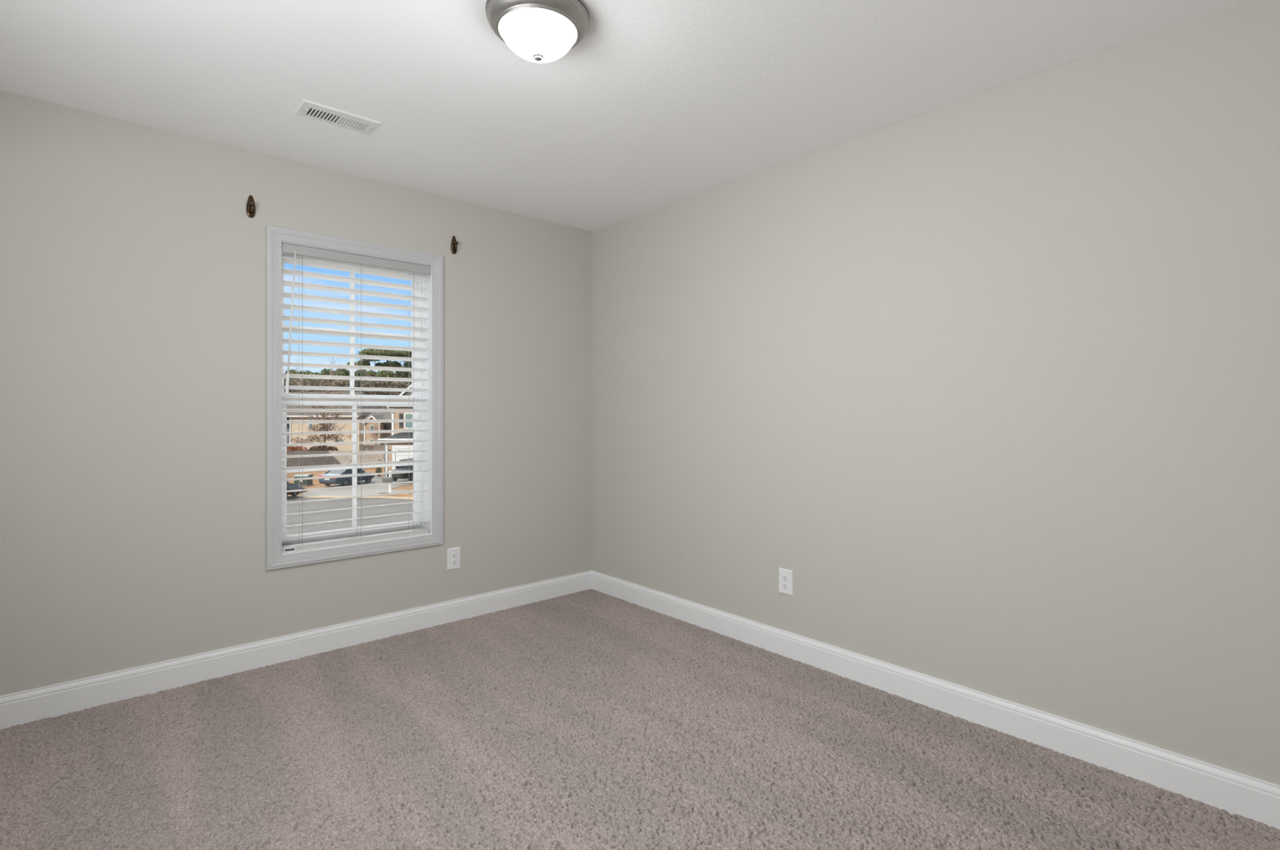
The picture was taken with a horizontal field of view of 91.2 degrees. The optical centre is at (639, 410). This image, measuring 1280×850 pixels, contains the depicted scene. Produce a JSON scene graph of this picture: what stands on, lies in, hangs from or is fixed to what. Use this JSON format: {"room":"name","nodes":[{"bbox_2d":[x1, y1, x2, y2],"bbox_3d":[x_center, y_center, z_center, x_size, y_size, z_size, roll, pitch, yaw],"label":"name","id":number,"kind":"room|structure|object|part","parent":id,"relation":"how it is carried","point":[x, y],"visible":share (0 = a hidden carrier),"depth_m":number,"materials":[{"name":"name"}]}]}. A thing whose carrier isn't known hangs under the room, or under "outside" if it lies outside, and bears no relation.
{"room":"empty bedroom","nodes":[
{"label":"empty bedroom","id":0,"kind":"room"},
{"bbox_2d":[0,90,591,695],"bbox_3d":[-1.561,0.053,3.329,3.360,2.560,0.200,0,0,-42],"label":"wall","id":1,"kind":"structure","parent":0,"point":[133,259],"depth_m":2.81,"materials":[{"name":"grey paint"}]},
{"bbox_2d":[246,195,255,217],"bbox_3d":[-1.821,-0.961,2.938,0.038,0.106,0.040,0,0,-42],"label":"curtain rod bracket","id":2,"kind":"object","parent":1,"relation":"attached to","point":[251,206],"visible":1,"depth_m":2.94,"materials":[{"name":"brown metal"}]},
{"bbox_2d":[0,569,591,728],"bbox_3d":[-1.490,1.159,3.249,3.120,0.131,0.014,0,0,-42],"label":"baseboard","id":3,"kind":"structure","parent":1,"relation":"attached to","point":[23,707],"depth_m":2.95,"materials":[{"name":"white paint"}]},
{"bbox_2d":[266,225,443,569],"bbox_3d":[-1.525,-0.061,3.363,0.882,1.645,0.238,0,0,-42],"label":"window","id":4,"kind":"structure","parent":1,"relation":"in","point":[275,236],"depth_m":3.33,"materials":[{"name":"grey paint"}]},
{"bbox_3d":[-1.566,-0.430,3.409,0.739,0.764,0.030,0,0,-42],"label":"sash","id":5,"kind":"part","parent":4,"relation":"part of","materials":[{"name":"white plastic"}]},
{"bbox_3d":[-1.528,0.656,3.360,0.715,0.019,0.021,0,0,-42],"label":"lift rail","id":6,"kind":"part","parent":4,"relation":"part of","materials":[{"name":"white plastic"}]},
{"bbox_3d":[-1.540,0.313,3.380,0.741,0.755,0.028,0,0,-42],"label":"sash","id":7,"kind":"part","parent":4,"relation":"part of","materials":[{"name":"white plastic"}]},
{"bbox_2d":[281,242,431,552],"bbox_3d":[-1.480,-0.058,3.312,0.745,1.516,0.101,0,0,-42],"label":"window blind","id":8,"kind":"object","parent":4,"relation":"attached to","point":[302,251],"visible":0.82,"depth_m":3.28,"materials":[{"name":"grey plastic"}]},
{"bbox_3d":[-1.721,-0.052,3.164,0.002,1.446,0.002,0,0,18],"label":"ladder cord","id":9,"kind":"part","parent":8,"relation":"part of","materials":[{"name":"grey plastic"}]},
{"bbox_3d":[-1.678,-0.052,3.115,0.002,1.446,0.002,0,0,-42],"label":"ladder cord","id":10,"kind":"part","parent":8,"relation":"part of","materials":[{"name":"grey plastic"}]},
{"bbox_3d":[-1.491,0.684,3.325,0.741,0.030,0.056,0,0,-42],"label":"rail","id":11,"kind":"part","parent":8,"relation":"part of","materials":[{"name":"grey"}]},
{"bbox_3d":[-1.513,-0.052,3.350,0.002,1.446,0.002,0,0,-42],"label":"ladder cord","id":12,"kind":"part","parent":8,"relation":"part of","materials":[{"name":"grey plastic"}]},
{"bbox_3d":[-1.469,-0.052,3.301,0.002,1.446,0.002,0,0,-42],"label":"ladder cord","id":13,"kind":"part","parent":8,"relation":"part of","materials":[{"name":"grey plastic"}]},
{"bbox_3d":[-1.260,-0.052,3.487,0.002,1.446,0.002,0,0,-42],"label":"ladder cord","id":14,"kind":"part","parent":8,"relation":"part of","materials":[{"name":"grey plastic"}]},
{"bbox_3d":[-1.563,-0.061,3.405,0.805,1.568,0.125,0,0,-42],"label":"frame","id":15,"kind":"part","parent":4,"relation":"part of","materials":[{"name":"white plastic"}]},
{"bbox_2d":[447,546,460,569],"bbox_3d":[-1.075,0.856,3.624,0.081,0.124,0.008,0,0,-42],"label":"electrical outlet","id":16,"kind":"object","parent":1,"relation":"attached to","point":[453,553],"visible":1,"depth_m":3.62,"materials":[{"name":"white plastic"}]},
{"bbox_2d":[451,559,457,564],"bbox_3d":[-1.074,0.875,3.622,0.034,0.029,0.002,0,0,-42],"label":"receptacle","id":17,"kind":"object","parent":16,"relation":"attached to","point":[454,562],"depth_m":3.62,"materials":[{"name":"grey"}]},
{"bbox_2d":[451,552,457,557],"bbox_3d":[-1.074,0.836,3.622,0.034,0.029,0.002,0,0,-42],"label":"receptacle","id":18,"kind":"object","parent":16,"relation":"attached to","point":[453,554],"depth_m":3.62,"materials":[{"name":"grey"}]},
{"bbox_2d":[450,235,457,253],"bbox_3d":[-1.064,-0.959,3.612,0.038,0.106,0.040,0,0,-42],"label":"curtain rod bracket","id":19,"kind":"object","parent":1,"relation":"attached to","point":[454,244],"visible":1,"depth_m":3.61,"materials":[{"name":"brown metal"}]},
{"bbox_2d":[286,480,306,496],"bbox_3d":[-25.475,5.334,43.000,4.542,1.212,2.000,0,0,-1],"label":"parked car","id":20,"kind":"object","parent":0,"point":[289,486],"visible":0.23,"depth_m":42.92,"materials":[{"name":"black paint"}]},
{"bbox_2d":[0,0,1250,231],"bbox_3d":[-0.317,-1.277,1.934,3.360,0.100,3.940,0,0,-42],"label":"ceiling","id":21,"kind":"structure","parent":0,"point":[659,104],"depth_m":2.27,"materials":[{"name":"white paint"}]},
{"bbox_2d":[293,98,381,134],"bbox_3d":[-1.265,-1.300,2.626,0.301,0.182,0.153,0,0,-42],"label":"ceiling vent","id":22,"kind":"object","parent":21,"relation":"in","point":[307,108],"visible":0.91,"depth_m":2.62,"materials":[{"name":"white metal"}]},
{"bbox_2d":[485,0,589,62],"bbox_3d":[-0.315,-1.156,1.941,0.318,0.143,0.318,0,0,-42],"label":"ceiling light","id":23,"kind":"object","parent":21,"relation":"attached to","point":[538,31],"visible":1,"depth_m":1.87,"materials":[{"name":"white glass"}]},
{"bbox_3d":[-0.315,-1.223,1.941,0.318,0.008,0.318,0,0,-42],"label":"mounting plate","id":24,"kind":"part","parent":23,"relation":"part of","materials":[{"name":"silver metal"}]},
{"bbox_3d":[-0.315,-1.141,1.941,0.239,0.089,0.239,0,0,-42],"label":"lamp shade","id":25,"kind":"part","parent":23,"relation":"part of","materials":[{"name":"white glass"}]},
{"bbox_2d":[0,588,1279,849],"bbox_3d":[-0.290,1.221,1.904,3.120,0.018,3.620,0,0,-42],"label":"floor","id":26,"kind":"structure","parent":0,"point":[588,719],"depth_m":2.15,"materials":[{"name":"carpet"}]},
{"bbox_2d":[591,0,1279,785],"bbox_3d":[0.959,0.053,2.938,0.120,2.560,3.740,0,0,-42],"label":"wall","id":27,"kind":"structure","parent":0,"point":[993,376],"depth_m":2.40,"materials":[{"name":"grey paint"}]},
{"bbox_2d":[778,567,792,595],"bbox_3d":[0.721,0.849,3.108,0.008,0.124,0.081,0,0,-42],"label":"electrical outlet","id":28,"kind":"object","parent":27,"relation":"attached to","point":[785,575],"visible":1,"depth_m":3.10,"materials":[{"name":"white plastic"}]},
{"bbox_2d":[782,582,787,588],"bbox_3d":[0.720,0.868,3.107,0.002,0.029,0.034,0,0,-42],"label":"receptacle","id":29,"kind":"object","parent":28,"relation":"attached to","point":[784,584],"depth_m":3.11,"materials":[{"name":"grey plastic"}]},
{"bbox_2d":[782,574,787,581],"bbox_3d":[0.720,0.829,3.107,0.002,0.029,0.034,0,0,-42],"label":"receptacle","id":30,"kind":"object","parent":28,"relation":"attached to","point":[784,577],"depth_m":3.11,"materials":[{"name":"grey plastic"}]},
{"bbox_2d":[591,570,1279,829],"bbox_3d":[0.869,1.159,2.938,0.014,0.131,3.620,0,0,-42],"label":"baseboard","id":31,"kind":"structure","parent":27,"relation":"attached to","point":[1234,792],"depth_m":2.37,"materials":[{"name":"white paint"}]},
{"label":"outside","id":32,"kind":"structure","parent":0,"visible":0},
{"bbox_2d":[301,472,413,495],"bbox_3d":[-21.445,6.085,52.196,10.106,0.230,16.761,0,0,0],"label":"driveway","id":33,"kind":"structure","parent":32,"point":[369,490],"depth_m":47.43,"materials":[{"name":"concrete"}]},
{"bbox_2d":[318,468,374,485],"bbox_3d":[-23.622,5.254,50.691,2.040,1.432,4.692,0,0,14],"label":"parked car","id":34,"kind":"object","parent":33,"relation":"on","point":[344,481],"visible":0.73,"depth_m":49.27,"materials":[{"name":"blue paint"}]},
{"bbox_2d":[386,457,413,481],"bbox_3d":[-19.398,5.039,53.609,2.160,1.862,4.842,0,0,14],"label":"parked car","id":35,"kind":"object","parent":33,"relation":"on","point":[405,468],"visible":0.3,"depth_m":51.78,"materials":[{"name":"black paint"}]},
{"bbox_2d":[391,473,400,477],"bbox_3d":[-19.993,5.320,51.299,0.960,0.260,0.072,0,0,14],"label":"grille","id":36,"kind":"object","parent":35,"relation":"attached to","point":[394,475],"depth_m":51.25,"materials":[{"name":"black metal"}]},
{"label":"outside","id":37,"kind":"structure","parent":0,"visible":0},
{"bbox_2d":[286,455,413,497],"bbox_3d":[-30.000,6.200,98.000,280.000,0.400,184.000,0,0,0],"label":"lawn","id":38,"kind":"structure","parent":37,"point":[317,484],"depth_m":51.97,"materials":[{"name":"brown plant"}]},
{"bbox_2d":[284,377,297,391],"bbox_3d":[-57.440,0.428,101.953,4.900,11.549,3.503,0,0,0],"label":"tree","id":39,"kind":"object","parent":38,"relation":"on","point":[291,383],"visible":0.14,"depth_m":101.69,"materials":[{"name":"green plant"}]},
{"bbox_2d":[284,368,302,381],"bbox_3d":[-67.632,-1.057,122.659,5.458,14.523,4.394,0,0,0],"label":"tree","id":40,"kind":"object","parent":38,"relation":"on","point":[293,371],"visible":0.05,"depth_m":122.79,"materials":[{"name":"green plant"}]},
{"bbox_2d":[286,445,307,450],"bbox_3d":[-37.750,4.791,67.803,3.094,2.435,2.542,0,0,0],"label":"shrub","id":41,"kind":"object","parent":38,"relation":"on","point":[288,448],"visible":0.43,"depth_m":67.45,"materials":[{"name":"red plant"}]},
{"bbox_2d":[293,377,308,391],"bbox_3d":[-57.047,0.340,105.727,5.059,11.725,4.058,0,0,0],"label":"tree","id":42,"kind":"object","parent":38,"relation":"on","point":[305,380],"visible":0.08,"depth_m":105.29,"materials":[{"name":"green plant"}]},
{"bbox_2d":[293,474,313,486],"bbox_3d":[-26.881,5.550,50.040,1.120,0.900,0.920,0,0,0],"label":"box","id":43,"kind":"object","parent":38,"relation":"on","point":[307,482],"visible":0.8,"depth_m":49.62,"materials":[{"name":"metal"}]},
{"bbox_3d":[-26.881,5.160,50.040,1.120,0.120,0.920,0,0,0],"label":"lid","id":44,"kind":"part","parent":43,"relation":"part of","materials":[{"name":"green metal"}]},
{"bbox_2d":[300,370,323,381],"bbox_3d":[-58.423,-0.519,111.190,4.765,13.446,3.853,0,0,0],"label":"tree","id":45,"kind":"object","parent":38,"relation":"on","point":[307,372],"visible":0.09,"depth_m":111.21,"materials":[{"name":"green plant"}]},
{"bbox_2d":[305,378,332,391],"bbox_3d":[-51.216,0.451,100.822,4.790,11.503,3.494,0,0,0],"label":"tree","id":46,"kind":"object","parent":38,"relation":"on","point":[314,382],"visible":0.22,"depth_m":100.05,"materials":[{"name":"green plant"}]},
{"bbox_2d":[306,444,337,450],"bbox_3d":[-34.958,4.888,69.117,3.187,2.241,2.516,0,0,0],"label":"shrub","id":47,"kind":"object","parent":38,"relation":"on","point":[324,447],"visible":0.75,"depth_m":68.70,"materials":[{"name":"brown plant"}]},
{"bbox_2d":[284,357,369,446],"bbox_3d":[-36.376,-0.166,72.284,8.766,12.580,7.231,0,0,0],"label":"bare tree","id":48,"kind":"object","parent":38,"relation":"on","point":[325,427],"visible":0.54,"depth_m":72.58,"materials":[{"name":"brown plant"}]},
{"bbox_2d":[320,368,337,383],"bbox_3d":[-60.651,-1.044,123.078,5.439,14.497,4.520,0,0,0],"label":"tree","id":49,"kind":"object","parent":38,"relation":"on","point":[324,371],"visible":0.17,"depth_m":122.31,"materials":[{"name":"green plant"}]},
{"bbox_2d":[284,391,381,453],"bbox_3d":[-44.773,1.685,88.010,14.992,8.629,9.180,0,0,0],"label":"house","id":50,"kind":"structure","parent":38,"relation":"on","point":[290,415],"depth_m":84.00,"materials":[{"name":"beige"}]},
{"bbox_2d":[286,450,383,466],"bbox_3d":[-35.525,5.097,66.065,17.050,1.806,0.190,0,0,0],"label":"wooden fence","id":51,"kind":"object","parent":38,"relation":"on","point":[334,460],"visible":0.38,"depth_m":66.00,"materials":[{"name":"brown wood"}]},
{"bbox_3d":[-37.929,5.077,66.027,2.429,1.765,0.065,0,0,0],"label":"fence panel","id":52,"kind":"part","parent":51,"relation":"part of","materials":[{"name":"wood"}]},
{"bbox_3d":[-35.500,5.078,66.028,2.429,1.765,0.065,0,0,0],"label":"fence panel","id":53,"kind":"part","parent":51,"relation":"part of","materials":[{"name":"wood"}]},
{"bbox_3d":[-33.071,5.077,66.027,2.429,1.766,0.066,0,0,0],"label":"fence panel","id":54,"kind":"part","parent":51,"relation":"part of","materials":[{"name":"wood"}]},
{"bbox_3d":[-30.643,5.077,66.029,2.429,1.766,0.061,0,0,0],"label":"fence panel","id":55,"kind":"part","parent":51,"relation":"part of","materials":[{"name":"beige wood"}]},
{"bbox_3d":[-28.214,5.079,66.027,2.429,1.762,0.066,0,0,0],"label":"fence panel","id":56,"kind":"part","parent":51,"relation":"part of","materials":[{"name":"beige wood"}]},
{"bbox_2d":[329,379,349,391],"bbox_3d":[-50.604,0.340,106.154,4.942,11.726,4.946,0,0,0],"label":"tree","id":57,"kind":"object","parent":38,"relation":"on","point":[340,383],"visible":0.16,"depth_m":106.02,"materials":[{"name":"green plant"}]},
{"bbox_2d":[286,495,413,499],"bbox_3d":[-19.897,6.075,42.889,27.193,0.250,1.982,0,0,4],"label":"curb","id":58,"kind":"object","parent":38,"relation":"on","point":[287,496],"visible":0.16,"depth_m":43.24,"materials":[{"name":"beige concrete"}]},
{"bbox_2d":[335,368,364,381],"bbox_3d":[-51.979,-0.707,112.306,5.089,13.821,4.818,0,0,0],"label":"tree","id":59,"kind":"object","parent":38,"relation":"on","point":[346,372],"visible":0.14,"depth_m":110.88,"materials":[{"name":"green plant"}]},
{"bbox_2d":[343,379,371,395],"bbox_3d":[-45.092,0.450,100.336,4.797,11.506,3.544,0,0,0],"label":"tree","id":60,"kind":"object","parent":38,"relation":"on","point":[364,384],"visible":0.16,"depth_m":99.81,"materials":[{"name":"green plant"}]},
{"bbox_2d":[359,369,377,382],"bbox_3d":[-53.364,-1.057,123.414,5.562,14.522,4.495,0,0,0],"label":"tree","id":61,"kind":"object","parent":38,"relation":"on","point":[369,372],"visible":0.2,"depth_m":122.02,"materials":[{"name":"green plant"}]},
{"bbox_2d":[360,444,384,460],"bbox_3d":[-31.881,5.050,75.077,3.424,1.899,0.166,0,0,0],"label":"wooden fence","id":62,"kind":"object","parent":38,"relation":"on","point":[364,447],"visible":0.29,"depth_m":75.01,"materials":[{"name":"wood"}]},
{"bbox_2d":[361,412,391,444],"bbox_3d":[-33.322,2.982,84.550,5.467,6.037,9.700,0,0,0],"label":"house","id":63,"kind":"structure","parent":38,"relation":"on","point":[373,415],"depth_m":80.18,"materials":[{"name":"brown"}]},
{"bbox_2d":[345,348,411,377],"bbox_3d":[-48.115,-2.811,116.194,14.182,18.031,8.018,0,0,0],"label":"tree","id":64,"kind":"object","parent":38,"relation":"on","point":[368,351],"visible":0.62,"depth_m":115.86,"materials":[{"name":"green plant"}]},
{"bbox_2d":[366,380,390,408],"bbox_3d":[-43.871,0.318,106.154,5.124,11.770,4.081,0,0,0],"label":"tree","id":65,"kind":"object","parent":38,"relation":"on","point":[375,384],"visible":0.33,"depth_m":105.00,"materials":[{"name":"green plant"}]},
{"bbox_2d":[375,466,382,475],"bbox_3d":[-23.760,5.563,57.014,0.619,0.975,0.598,0,0,0],"label":"shrub","id":66,"kind":"object","parent":38,"relation":"on","point":[379,470],"visible":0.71,"depth_m":56.92,"materials":[{"name":"green plant"}]},
{"bbox_2d":[371,392,393,408],"bbox_3d":[-38.374,1.509,95.131,8.969,9.222,5.357,0,0,0],"label":"bare tree","id":67,"kind":"object","parent":38,"relation":"on","point":[385,393],"visible":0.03,"depth_m":95.57,"materials":[{"name":"brown plant"}]},
{"bbox_2d":[376,370,398,407],"bbox_3d":[-45.468,-0.686,112.713,5.077,13.780,4.270,0,0,0],"label":"tree","id":68,"kind":"object","parent":38,"relation":"on","point":[380,373],"visible":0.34,"depth_m":111.57,"materials":[{"name":"green plant"}]},
{"bbox_2d":[382,471,395,493],"bbox_3d":[-17.986,5.170,44.797,0.840,1.660,0.355,0,0,0],"label":"mailbox","id":69,"kind":"object","parent":38,"relation":"on","point":[384,479],"visible":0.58,"depth_m":44.69,"materials":[{"name":"white"}]},
{"bbox_3d":[-17.906,5.170,44.900,0.150,1.660,0.150,0,0,0],"label":"post","id":70,"kind":"part","parent":69,"relation":"part of","materials":[{"name":"white wood"}]},
{"bbox_2d":[377,384,413,475],"bbox_3d":[-18.496,-0.076,64.910,12.892,12.153,16.980,0,0,0],"label":"house","id":71,"kind":"structure","parent":38,"relation":"on","point":[395,415],"depth_m":57.26,"materials":[{"name":"beige"}]},
{"bbox_2d":[399,413,403,427],"bbox_3d":[-23.625,0.992,61.985,0.375,1.394,0.070,0,0,0],"label":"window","id":72,"kind":"structure","parent":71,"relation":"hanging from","point":[401,415],"depth_m":61.96,"materials":[{"name":"grey glass"}]},
{"bbox_3d":[-19.812,4.586,56.980,5.420,2.828,0.100,0,0,0],"label":"garage door frame","id":73,"kind":"part","parent":71,"relation":"part of","materials":[{"name":"white"}]},
{"bbox_3d":[-18.401,-3.208,61.780,12.702,5.890,0.240,0,0,0],"label":"rake trim","id":74,"kind":"part","parent":71,"relation":"part of","materials":[{"name":"white"}]},
{"bbox_3d":[-22.834,1.019,62.000,0.724,1.341,0.040,0,0,0],"label":"pane","id":75,"kind":"part","parent":71,"relation":"part of","materials":[{"name":"grey"}]},
{"bbox_2d":[388,381,411,395],"bbox_3d":[-38.490,0.468,101.772,4.785,11.469,3.863,0,0,0],"label":"tree","id":76,"kind":"object","parent":38,"relation":"on","point":[404,384],"visible":0.27,"depth_m":101.06,"materials":[{"name":"green plant"}]},
{"bbox_2d":[394,365,410,382],"bbox_3d":[-46.192,-1.295,123.321,5.950,14.997,5.337,0,0,0],"label":"tree","id":77,"kind":"object","parent":38,"relation":"on","point":[406,375],"visible":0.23,"depth_m":121.63,"materials":[{"name":"green plant"}]},
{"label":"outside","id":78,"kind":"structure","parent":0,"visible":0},
{"bbox_2d":[375,489,413,493],"bbox_3d":[-15.262,6.082,46.160,8.886,0.235,1.769,0,0,5],"label":"pavement","id":79,"kind":"structure","parent":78,"point":[379,491],"depth_m":46.43,"materials":[{"name":"concrete"}]},
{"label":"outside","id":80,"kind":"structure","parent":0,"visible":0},
{"bbox_2d":[286,497,413,535],"bbox_3d":[-20.000,6.094,33.407,80.000,0.212,18.815,0,0,0],"label":"street","id":81,"kind":"structure","parent":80,"point":[293,519],"depth_m":36.59,"materials":[{"name":"grey asphalt"}]}
]}

